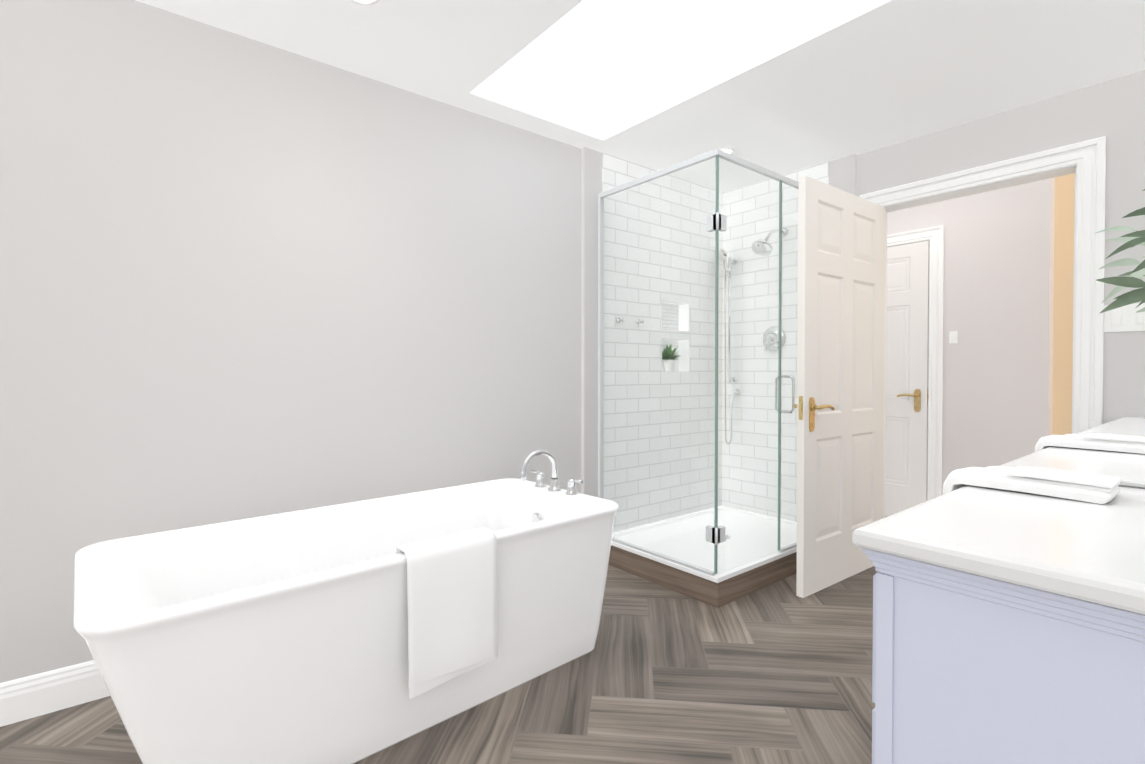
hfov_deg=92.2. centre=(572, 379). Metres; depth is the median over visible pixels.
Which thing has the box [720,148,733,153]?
recessed light
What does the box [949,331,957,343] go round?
light switch
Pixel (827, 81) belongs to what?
ceiling
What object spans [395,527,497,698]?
towel
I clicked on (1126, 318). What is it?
switch plate
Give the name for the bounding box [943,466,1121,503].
towel
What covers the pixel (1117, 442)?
towel
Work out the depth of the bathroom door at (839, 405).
2.84 m
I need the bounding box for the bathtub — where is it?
[73,449,618,763]
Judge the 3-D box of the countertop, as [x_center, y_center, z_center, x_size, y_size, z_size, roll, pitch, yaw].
[1.620,0.217,1.318,2.574,0.030,0.706,-1,1,-39]
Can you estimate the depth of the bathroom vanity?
0.67 m
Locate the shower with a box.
[598,148,798,607]
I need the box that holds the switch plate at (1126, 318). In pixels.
[1103,303,1144,331]
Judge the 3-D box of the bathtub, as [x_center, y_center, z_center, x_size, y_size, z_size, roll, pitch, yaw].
[-0.637,0.690,1.913,1.648,0.769,0.844,-1,1,-39]
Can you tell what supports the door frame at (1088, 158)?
attached to the wall at (1113, 111)
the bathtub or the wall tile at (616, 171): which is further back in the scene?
the wall tile at (616, 171)
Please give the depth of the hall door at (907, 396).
4.06 m
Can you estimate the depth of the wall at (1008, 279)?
3.60 m
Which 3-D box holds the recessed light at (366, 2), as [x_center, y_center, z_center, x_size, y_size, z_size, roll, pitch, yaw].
[-0.717,-1.307,1.867,0.120,0.006,0.120,-1,1,-39]
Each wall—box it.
[0,0,601,682]
[829,70,1144,423]
[885,173,1074,516]
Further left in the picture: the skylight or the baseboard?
the baseboard
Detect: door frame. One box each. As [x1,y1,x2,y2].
[860,136,1105,517]
[887,225,943,500]
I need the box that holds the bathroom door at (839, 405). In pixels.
[793,176,885,597]
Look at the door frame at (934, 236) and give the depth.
3.91 m
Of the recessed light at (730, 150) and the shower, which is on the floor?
the shower
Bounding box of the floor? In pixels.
[0,565,877,763]
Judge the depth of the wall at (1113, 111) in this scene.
2.48 m
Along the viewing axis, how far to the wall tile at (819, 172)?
3.73 m
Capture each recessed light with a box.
[350,0,378,5]
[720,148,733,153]
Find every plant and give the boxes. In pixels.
[662,344,679,370]
[1094,189,1144,313]
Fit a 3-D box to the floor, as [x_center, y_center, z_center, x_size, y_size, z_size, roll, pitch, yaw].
[1.288,1.108,2.402,7.150,0.080,3.100,-1,1,-39]
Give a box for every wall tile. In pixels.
[602,153,722,532]
[722,162,828,521]
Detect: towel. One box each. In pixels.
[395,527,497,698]
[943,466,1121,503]
[1035,433,1144,453]
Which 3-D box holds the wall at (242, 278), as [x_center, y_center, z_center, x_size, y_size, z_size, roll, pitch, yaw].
[-1.147,-0.123,2.294,3.250,2.385,0.180,-1,1,-39]
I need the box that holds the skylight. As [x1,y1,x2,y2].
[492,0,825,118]
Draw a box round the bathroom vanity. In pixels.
[852,537,1144,763]
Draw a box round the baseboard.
[0,660,109,726]
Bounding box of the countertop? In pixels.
[852,421,1144,604]
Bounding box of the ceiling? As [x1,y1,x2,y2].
[136,0,1144,192]
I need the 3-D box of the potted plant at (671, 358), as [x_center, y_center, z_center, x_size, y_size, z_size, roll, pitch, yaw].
[0.653,-0.147,3.680,0.228,0.187,0.080,-1,1,-39]
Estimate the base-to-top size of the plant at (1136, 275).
0.924 m
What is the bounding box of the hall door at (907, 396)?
[885,241,928,515]

